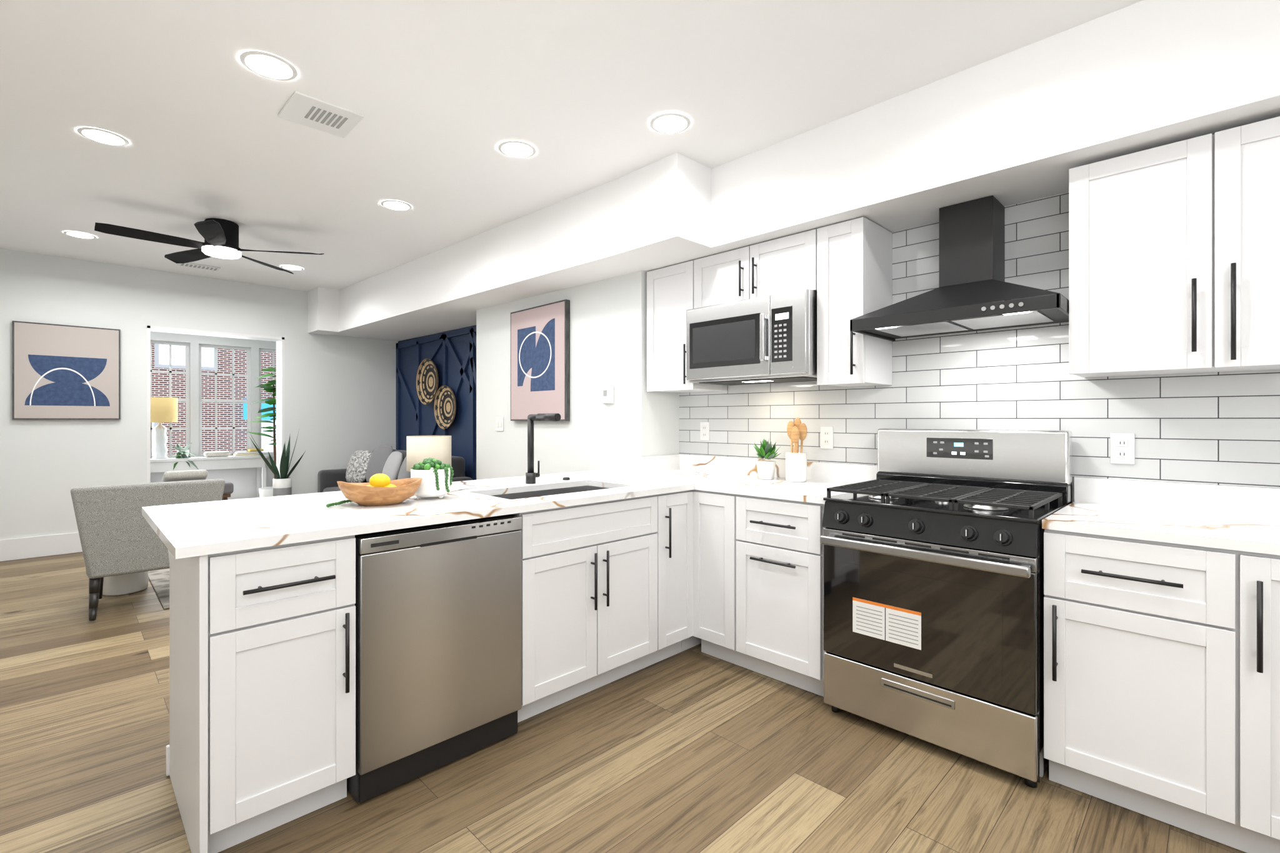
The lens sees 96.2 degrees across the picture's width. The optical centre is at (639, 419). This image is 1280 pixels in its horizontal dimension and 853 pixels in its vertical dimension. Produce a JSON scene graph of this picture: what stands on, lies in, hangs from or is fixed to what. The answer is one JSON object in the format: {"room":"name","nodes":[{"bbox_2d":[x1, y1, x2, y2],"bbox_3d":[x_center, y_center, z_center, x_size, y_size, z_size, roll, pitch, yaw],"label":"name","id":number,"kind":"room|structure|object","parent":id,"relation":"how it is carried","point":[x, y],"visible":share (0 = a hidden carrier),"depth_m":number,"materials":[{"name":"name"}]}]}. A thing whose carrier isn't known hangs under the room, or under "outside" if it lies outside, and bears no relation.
{"room":"kitchen","nodes":[
{"label":"kitchen","id":0,"kind":"room"},
{"bbox_2d":[0,248,398,539],"bbox_3d":[-4.773,-0.225,6.084,4.320,2.950,0.250,0,0,-45],"label":"wall","id":1,"kind":"structure","parent":0,"point":[340,391],"depth_m":5.69,"materials":[{"name":"white paint"}]},
{"bbox_2d":[0,531,82,561],"bbox_3d":[-1.444,1.155,2.731,4.320,0.190,9.200,0,0,-45],"label":"baseboard","id":2,"kind":"structure","parent":1,"relation":"attached to","point":[15,549],"depth_m":5.21,"materials":[{"name":"white wood"}]},
{"bbox_2d":[12,320,120,419],"bbox_3d":[-5.312,-0.435,5.342,0.710,0.875,0.038,0,0,-45],"label":"picture","id":3,"kind":"object","parent":1,"relation":"attached to","point":[60,372],"visible":1,"depth_m":5.31},
{"bbox_2d":[146,325,284,483],"bbox_3d":[-4.599,0.155,6.263,1.200,2.190,0.261,0,0,-45],"label":"trim","id":4,"kind":"structure","parent":1,"relation":"attached to","point":[280,341],"depth_m":6.39,"materials":[{"name":"white"}]},
{"bbox_2d":[150,331,276,499],"bbox_3d":[-6.172,0.025,7.407,4.200,2.450,0.200,0,0,-45],"label":"wall","id":5,"kind":"structure","parent":0,"point":[244,480],"depth_m":7.88,"materials":[{"name":"white paint"}]},
{"bbox_2d":[150,340,276,458],"bbox_3d":[-6.193,-0.250,7.421,3.310,1.520,0.060,0,0,-45],"label":"window","id":6,"kind":"structure","parent":5,"relation":"in","point":[187,400],"depth_m":7.81,"materials":[{"name":"white wood"}]},
{"bbox_2d":[381,451,403,480],"bbox_3d":[-2.690,0.540,6.228,0.130,0.400,0.394,23,-15,-38],"label":"pillow","id":7,"kind":"object","parent":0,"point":[392,461],"depth_m":6.14,"materials":[{"name":"white fabric"}]},
{"bbox_2d":[395,325,476,479],"bbox_3d":[-2.146,0.090,6.473,0.041,2.320,2.900,0,0,-45],"label":"wall","id":8,"kind":"structure","parent":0,"point":[453,353],"depth_m":6.52,"materials":[{"name":"blue paint"}]},
{"bbox_2d":[416,358,438,404],"bbox_3d":[-2.477,-0.440,6.736,0.067,0.540,0.540,0,0,-45],"label":"hanging basket","id":9,"kind":"object","parent":8,"relation":"attached to","point":[427,377],"visible":0.99,"depth_m":6.79,"materials":[{"name":"wicker"}]},
{"bbox_2d":[433,385,456,429],"bbox_3d":[-2.165,-0.135,6.426,0.062,0.490,0.490,0,0,-45],"label":"hanging basket","id":10,"kind":"object","parent":8,"relation":"attached to","point":[445,404],"visible":1,"depth_m":6.48,"materials":[{"name":"wicker"}]},
{"bbox_2d":[0,0,1143,291],"bbox_3d":[-2.226,-1.535,3.434,4.600,0.330,11.700,0,0,-45],"label":"ceiling","id":11,"kind":"structure","parent":0,"point":[437,85],"depth_m":2.45,"materials":[{"name":"white paint"}]},
{"bbox_2d":[63,231,96,238],"bbox_3d":[-4.464,-1.469,4.580,0.190,0.004,0.190,0,0,-45],"label":"recessed light","id":12,"kind":"object","parent":11,"relation":"in","point":[79,234],"visible":1,"depth_m":4.56,"materials":[{"name":"white plastic"}]},
{"bbox_2d":[76,126,129,145],"bbox_3d":[-2.666,-1.403,2.855,0.190,0.004,0.190,0,0,-45],"label":"recessed light","id":13,"kind":"object","parent":11,"relation":"in","point":[95,134],"visible":1,"depth_m":2.85,"materials":[{"name":"white plastic"}]},
{"bbox_2d":[176,262,220,271],"bbox_3d":[-4.269,-1.480,5.562,0.320,0.012,0.140,0,0,-45],"label":"ceiling vent","id":14,"kind":"object","parent":11,"relation":"in","point":[187,264],"visible":0.87,"depth_m":5.55,"materials":[{"name":"white plastic"}]},
{"bbox_2d":[94,218,323,274],"bbox_3d":[-3.087,-1.318,4.163,1.258,0.238,1.308,0,0,-45],"label":"ceiling fan","id":15,"kind":"object","parent":11,"relation":"hanging from","point":[220,236],"depth_m":4.09,"materials":[{"name":"black metal"}]},
{"bbox_2d":[239,50,298,80],"bbox_3d":[-1.438,-1.368,2.229,0.190,0.004,0.190,0,0,-45],"label":"recessed light","id":16,"kind":"object","parent":11,"relation":"in","point":[267,65],"visible":1,"depth_m":2.22,"materials":[{"name":"white plastic"}]},
{"bbox_2d":[280,265,303,270],"bbox_3d":[-3.371,-1.467,5.566,0.190,0.004,0.190,0,0,-45],"label":"recessed light","id":17,"kind":"object","parent":11,"relation":"in","point":[287,267],"visible":1,"depth_m":5.55,"materials":[{"name":"white plastic"}]},
{"bbox_2d":[278,90,364,138],"bbox_3d":[-1.444,-1.376,2.604,0.280,0.016,0.280,0,0,-45],"label":"ceiling vent","id":18,"kind":"object","parent":11,"relation":"in","point":[302,109],"visible":1,"depth_m":2.58,"materials":[{"name":"white plastic"}]},
{"bbox_2d":[380,200,411,210],"bbox_3d":[-1.595,-1.400,3.764,0.190,0.004,0.190,0,0,-45],"label":"recessed light","id":19,"kind":"object","parent":11,"relation":"in","point":[391,204],"visible":1,"depth_m":3.75,"materials":[{"name":"white plastic"}]},
{"bbox_2d":[498,140,536,158],"bbox_3d":[-0.623,-1.366,2.912,0.190,0.004,0.190,0,0,-45],"label":"recessed light","id":20,"kind":"object","parent":11,"relation":"in","point":[514,149],"visible":1,"depth_m":2.90,"materials":[{"name":"white plastic"}]},
{"bbox_2d":[650,113,690,133],"bbox_3d":[0.140,-1.365,2.655,0.190,0.004,0.190,0,0,-45],"label":"recessed light","id":21,"kind":"object","parent":11,"relation":"in","point":[665,123],"visible":1,"depth_m":2.64,"materials":[{"name":"white plastic"}]},
{"bbox_2d":[307,0,1279,341],"bbox_3d":[-0.291,-1.315,3.876,1.070,0.750,9.200,0,0,-45],"label":"ceiling bulkhead","id":22,"kind":"object","parent":11,"relation":"attached to","point":[1010,127],"depth_m":2.46,"materials":[{"name":"white paint"}]},
{"bbox_2d":[476,270,678,479],"bbox_3d":[-0.550,-0.225,4.549,0.490,2.950,2.080,0,0,-45],"label":"wall","id":23,"kind":"structure","parent":0,"point":[608,317],"depth_m":4.02,"materials":[{"name":"white paint"}]},
{"bbox_2d":[495,416,503,431],"bbox_3d":[-1.181,0.040,4.827,0.009,0.120,0.115,0,0,-45],"label":"switch plate","id":24,"kind":"object","parent":23,"relation":"attached to","point":[499,420],"visible":1,"depth_m":4.82,"materials":[{"name":"white plastic"}]},
{"bbox_2d":[510,299,569,421],"bbox_3d":[-0.778,-0.425,4.399,0.040,0.875,0.730,0,0,-45],"label":"picture","id":25,"kind":"object","parent":23,"relation":"attached to","point":[540,335],"visible":0.93,"depth_m":4.34},
{"bbox_2d":[602,385,613,403],"bbox_3d":[-0.215,-0.165,3.845,0.022,0.120,0.100,0,0,-45],"label":"thermostat","id":26,"kind":"object","parent":23,"relation":"attached to","point":[607,390],"visible":1,"depth_m":3.83,"materials":[{"name":"white plastic"}]},
{"bbox_2d":[646,260,727,392],"bbox_3d":[0.282,-0.555,3.610,0.369,0.760,0.382,0,0,-45],"label":"upper cabinet","id":27,"kind":"object","parent":23,"relation":"attached to","point":[670,289],"visible":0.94,"depth_m":3.52,"materials":[{"name":"white wood"}]},
{"bbox_2d":[0,551,1246,852],"bbox_3d":[-2.226,1.300,3.434,4.600,0.100,11.700,0,0,-45],"label":"floor","id":28,"kind":"structure","parent":0,"point":[691,750],"depth_m":1.97,"materials":[{"name":"brown wood"}]},
{"bbox_2d":[102,571,148,595],"bbox_3d":[-3.754,1.023,4.185,0.260,0.450,0.260,0,0,-45],"label":"table","id":29,"kind":"object","parent":28,"relation":"on","point":[134,582],"visible":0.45,"depth_m":4.09,"materials":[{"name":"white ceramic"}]},
{"bbox_2d":[70,478,224,621],"bbox_3d":[-3.345,0.826,3.929,0.764,0.822,0.626,0,0,-43],"label":"armchair","id":30,"kind":"object","parent":28,"relation":"on","point":[116,539],"visible":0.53,"depth_m":3.63,"materials":[{"name":"grey fabric"}]},
{"bbox_2d":[148,568,169,608],"bbox_3d":[-3.398,1.244,5.075,1.450,0.011,2.220,0,0,-45],"label":"rug","id":31,"kind":"object","parent":28,"relation":"on","point":[159,579],"visible":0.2,"depth_m":4.32,"materials":[{"name":"beige fabric"}]},
{"bbox_2d":[161,469,233,500],"bbox_3d":[-5.417,0.932,6.973,0.740,0.640,0.420,0,0,-45],"label":"armchair","id":32,"kind":"object","parent":28,"relation":"on","point":[190,475],"visible":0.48,"depth_m":6.90,"materials":[{"name":"white fabric"}]},
{"bbox_2d":[150,443,268,499],"bbox_3d":[-5.720,0.770,7.399,1.530,0.955,0.575,0,0,-45],"label":"console table","id":33,"kind":"object","parent":28,"relation":"on","point":[182,462],"visible":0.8,"depth_m":7.40,"materials":[{"name":"white wood"}]},
{"bbox_2d":[150,396,177,458],"bbox_3d":[-5.996,0.109,7.173,0.350,0.760,0.350,0,0,-45],"label":"lamp","id":34,"kind":"object","parent":33,"relation":"on","point":[162,409],"visible":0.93,"depth_m":7.11,"materials":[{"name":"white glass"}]},
{"bbox_2d":[168,443,198,469],"bbox_3d":[-5.810,0.479,7.311,0.410,0.372,0.575,0,0,-45],"label":"trailing plant","id":35,"kind":"object","parent":33,"relation":"on","point":[182,461],"depth_m":7.23,"materials":[{"name":"green plant"}]},
{"bbox_2d":[202,450,229,457],"bbox_3d":[-5.585,0.455,7.568,0.260,0.069,0.260,0,0,-45],"label":"knit blanket","id":36,"kind":"object","parent":33,"relation":"on","point":[216,453],"visible":1,"depth_m":7.49,"materials":[{"name":"white fabric"}]},
{"bbox_2d":[231,451,258,456],"bbox_3d":[-5.357,0.464,7.793,0.260,0.051,0.220,0,0,-45],"label":"books","id":37,"kind":"object","parent":33,"relation":"on","point":[239,453],"visible":0.96,"depth_m":7.72,"materials":[{"name":"beige paper"}]},
{"bbox_2d":[246,448,263,451],"bbox_3d":[-5.269,0.421,7.867,0.170,0.032,0.160,0,0,-45],"label":"throw","id":38,"kind":"object","parent":37,"relation":"on","point":[250,450],"visible":0.95,"depth_m":7.81,"materials":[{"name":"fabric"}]},
{"bbox_2d":[245,367,276,497],"bbox_3d":[-4.830,0.280,7.615,0.618,1.937,0.639,0,0,11],"label":"fiddle leaf fig","id":39,"kind":"object","parent":28,"relation":"on","point":[267,491],"visible":0.56,"depth_m":7.55,"materials":[{"name":"green plant"}]},
{"bbox_2d":[248,428,304,496],"bbox_3d":[-3.949,0.657,6.187,0.474,1.182,0.526,0,0,28],"label":"snake plant","id":40,"kind":"object","parent":28,"relation":"on","point":[282,485],"visible":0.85,"depth_m":6.25,"materials":[{"name":"green plant"}]},
{"bbox_2d":[317,444,472,492],"bbox_3d":[-2.729,0.767,6.282,0.900,0.962,2.050,0,0,-45],"label":"sofa","id":41,"kind":"object","parent":28,"relation":"on","point":[362,464],"visible":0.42,"depth_m":6.47,"materials":[{"name":"black fabric"}]},
{"bbox_2d":[346,514,521,803],"bbox_3d":[-0.887,0.810,2.254,0.602,0.856,0.601,0,0,-45],"label":"dishwasher","id":42,"kind":"object","parent":28,"relation":"on","point":[438,607],"visible":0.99,"depth_m":2.01,"materials":[{"name":"silver metal"}]},
{"bbox_2d":[166,489,1279,852],"bbox_3d":[0.733,0.807,1.517,2.697,0.882,4.390,0,0,-45],"label":"base cabinet","id":43,"kind":"object","parent":28,"relation":"on","point":[1162,660],"visible":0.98,"depth_m":1.78,"materials":[{"name":"white wood"}]},
{"bbox_2d":[141,454,1279,559],"bbox_3d":[0.663,0.399,1.555,2.740,0.326,4.538,0,0,-45],"label":"countertop","id":44,"kind":"structure","parent":43,"relation":"on","point":[1230,517],"depth_m":2.12,"materials":[{"name":"stone"}]},
{"bbox_2d":[326,499,353,507],"bbox_3d":[-1.171,0.327,2.249,0.019,0.014,0.169,0,0,7],"label":"sprig","id":45,"kind":"object","parent":44,"relation":"on","point":[342,502],"visible":0.84,"depth_m":2.23,"materials":[{"name":"green plant"}]},
{"bbox_2d":[336,473,421,505],"bbox_3d":[-1.032,0.275,2.273,0.314,0.121,0.206,0,0,-10],"label":"bowl","id":46,"kind":"object","parent":44,"relation":"on","point":[380,490],"visible":1,"depth_m":2.22,"materials":[{"name":"brown wood"}]},
{"bbox_2d":[410,457,453,499],"bbox_3d":[-0.882,0.249,2.446,0.175,0.172,0.180,0,0,-45],"label":"planter","id":47,"kind":"object","parent":44,"relation":"on","point":[437,477],"visible":0.99,"depth_m":2.38,"materials":[{"name":"white ceramic"}]},
{"bbox_2d":[525,413,561,483],"bbox_3d":[-0.487,0.153,2.945,0.081,0.365,0.266,0,0,-45],"label":"faucet","id":48,"kind":"object","parent":44,"relation":"on","point":[530,476],"visible":1,"depth_m":2.99,"materials":[{"name":"black metal"}]},
{"bbox_2d":[562,476,569,479],"bbox_3d":[-0.410,0.329,3.194,0.040,0.012,0.040,0,0,-45],"label":"air gap cap","id":49,"kind":"object","parent":44,"relation":"on","point":[566,478],"visible":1,"depth_m":3.18,"materials":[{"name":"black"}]},
{"bbox_2d":[753,437,781,479],"bbox_3d":[0.718,0.218,3.224,0.166,0.233,0.150,0,0,31],"label":"potted plant","id":50,"kind":"object","parent":44,"relation":"on","point":[765,469],"visible":1,"depth_m":3.19,"materials":[{"name":"green plant"}]},
{"bbox_2d":[785,451,806,482],"bbox_3d":[0.845,0.258,3.108,0.112,0.155,0.112,0,0,-45],"label":"utensil crock","id":51,"kind":"object","parent":44,"relation":"on","point":[795,463],"visible":0.98,"depth_m":3.06,"materials":[{"name":"white ceramic"}]},
{"bbox_2d":[786,417,806,453],"bbox_3d":[0.844,0.150,3.103,0.050,0.320,0.122,0,0,-45],"label":"wooden spoons","id":52,"kind":"object","parent":51,"relation":"in","point":[796,430],"visible":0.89,"depth_m":3.09,"materials":[{"name":"brown wood"}]},
{"bbox_2d":[820,428,1071,788],"bbox_3d":[1.253,0.646,2.377,0.692,1.203,0.770,0,0,-45],"label":"stove","id":53,"kind":"object","parent":28,"relation":"on","point":[933,565],"visible":0.98,"depth_m":2.17,"materials":[{"name":"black metal"}]},
{"bbox_3d":[-1.849,0.976,5.041,0.420,0.545,0.420,0,0,-45],"label":"side table","id":54,"kind":"object","parent":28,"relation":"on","visible":0},
{"bbox_2d":[406,435,451,471],"bbox_3d":[-1.849,0.421,5.041,0.370,0.560,0.370,0,0,-45],"label":"table lamp","id":55,"kind":"object","parent":54,"relation":"on","point":[419,448],"visible":0.43,"depth_m":4.89,"materials":[{"name":"white fabric"}]},
{"bbox_2d":[840,463,1278,502],"bbox_3d":[-0.640,-0.225,5.009,0.270,2.950,11.700,0,0,-45],"label":"wall","id":56,"kind":"structure","parent":0,"point":[1072,482],"depth_m":2.37,"materials":[{"name":"white paint"}]},
{"bbox_2d":[700,421,709,440],"bbox_3d":[0.420,0.078,3.729,0.008,0.120,0.074,0,0,-45],"label":"outlet","id":57,"kind":"object","parent":56,"relation":"attached to","point":[704,426],"visible":1,"depth_m":3.73,"materials":[{"name":"white plastic"}]},
{"bbox_2d":[693,229,816,308],"bbox_3d":[0.694,-0.785,3.195,0.369,0.300,0.775,0,0,-45],"label":"upper cabinet","id":58,"kind":"object","parent":56,"relation":"attached to","point":[787,264],"visible":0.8,"depth_m":3.04,"materials":[{"name":"white wood"}]},
{"bbox_2d":[686,288,816,385],"bbox_3d":[0.667,-0.419,3.168,0.445,0.426,0.763,0,0,-45],"label":"microwave","id":59,"kind":"object","parent":58,"relation":"attached to","point":[772,339],"visible":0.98,"depth_m":2.98,"materials":[{"name":"silver metal"}]},
{"bbox_2d":[820,426,833,448],"bbox_3d":[1.017,0.100,3.128,0.008,0.120,0.074,0,0,-45],"label":"outlet","id":60,"kind":"object","parent":56,"relation":"attached to","point":[826,432],"visible":1,"depth_m":3.12,"materials":[{"name":"white plastic"}]},
{"bbox_2d":[816,216,892,386],"bbox_3d":[1.052,-0.551,2.834,0.369,0.768,0.232,0,0,-45],"label":"upper cabinet","id":61,"kind":"object","parent":56,"relation":"attached to","point":[854,257],"visible":0.98,"depth_m":2.74,"materials":[{"name":"white wood"}]},
{"bbox_2d":[850,195,1068,341],"bbox_3d":[1.365,-0.663,2.439,0.482,0.547,0.760,0,0,-45],"label":"range hood","id":62,"kind":"object","parent":56,"relation":"attached to","point":[973,294],"visible":0.91,"depth_m":2.42,"materials":[{"name":"black metal"}]},
{"bbox_2d":[678,191,1279,488],"bbox_3d":[1.755,-0.352,2.398,0.009,1.176,4.220,0,0,-45],"label":"tile backsplash","id":63,"kind":"structure","parent":56,"relation":"attached to","point":[1216,428],"depth_m":2.49,"materials":[{"name":"white tile"}]},
{"bbox_2d":[1110,433,1134,464],"bbox_3d":[1.889,0.115,2.249,0.008,0.120,0.074,0,0,-45],"label":"outlet","id":64,"kind":"object","parent":56,"relation":"attached to","point":[1122,445],"visible":1,"depth_m":2.25,"materials":[{"name":"white plastic"}]},
{"bbox_2d":[1068,116,1279,377],"bbox_3d":[1.995,-0.542,1.884,0.369,0.752,0.910,0,0,-45],"label":"upper cabinet","id":65,"kind":"object","parent":56,"relation":"attached to","point":[1174,248],"visible":1,"depth_m":1.90,"materials":[{"name":"white wood"}]},
{"label":"outside","id":66,"kind":"structure","parent":0,"visible":0},
{"bbox_2d":[151,343,276,456],"bbox_3d":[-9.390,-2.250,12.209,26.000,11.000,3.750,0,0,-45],"label":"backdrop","id":67,"kind":"structure","parent":66,"point":[160,352],"depth_m":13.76,"materials":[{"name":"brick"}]}
]}

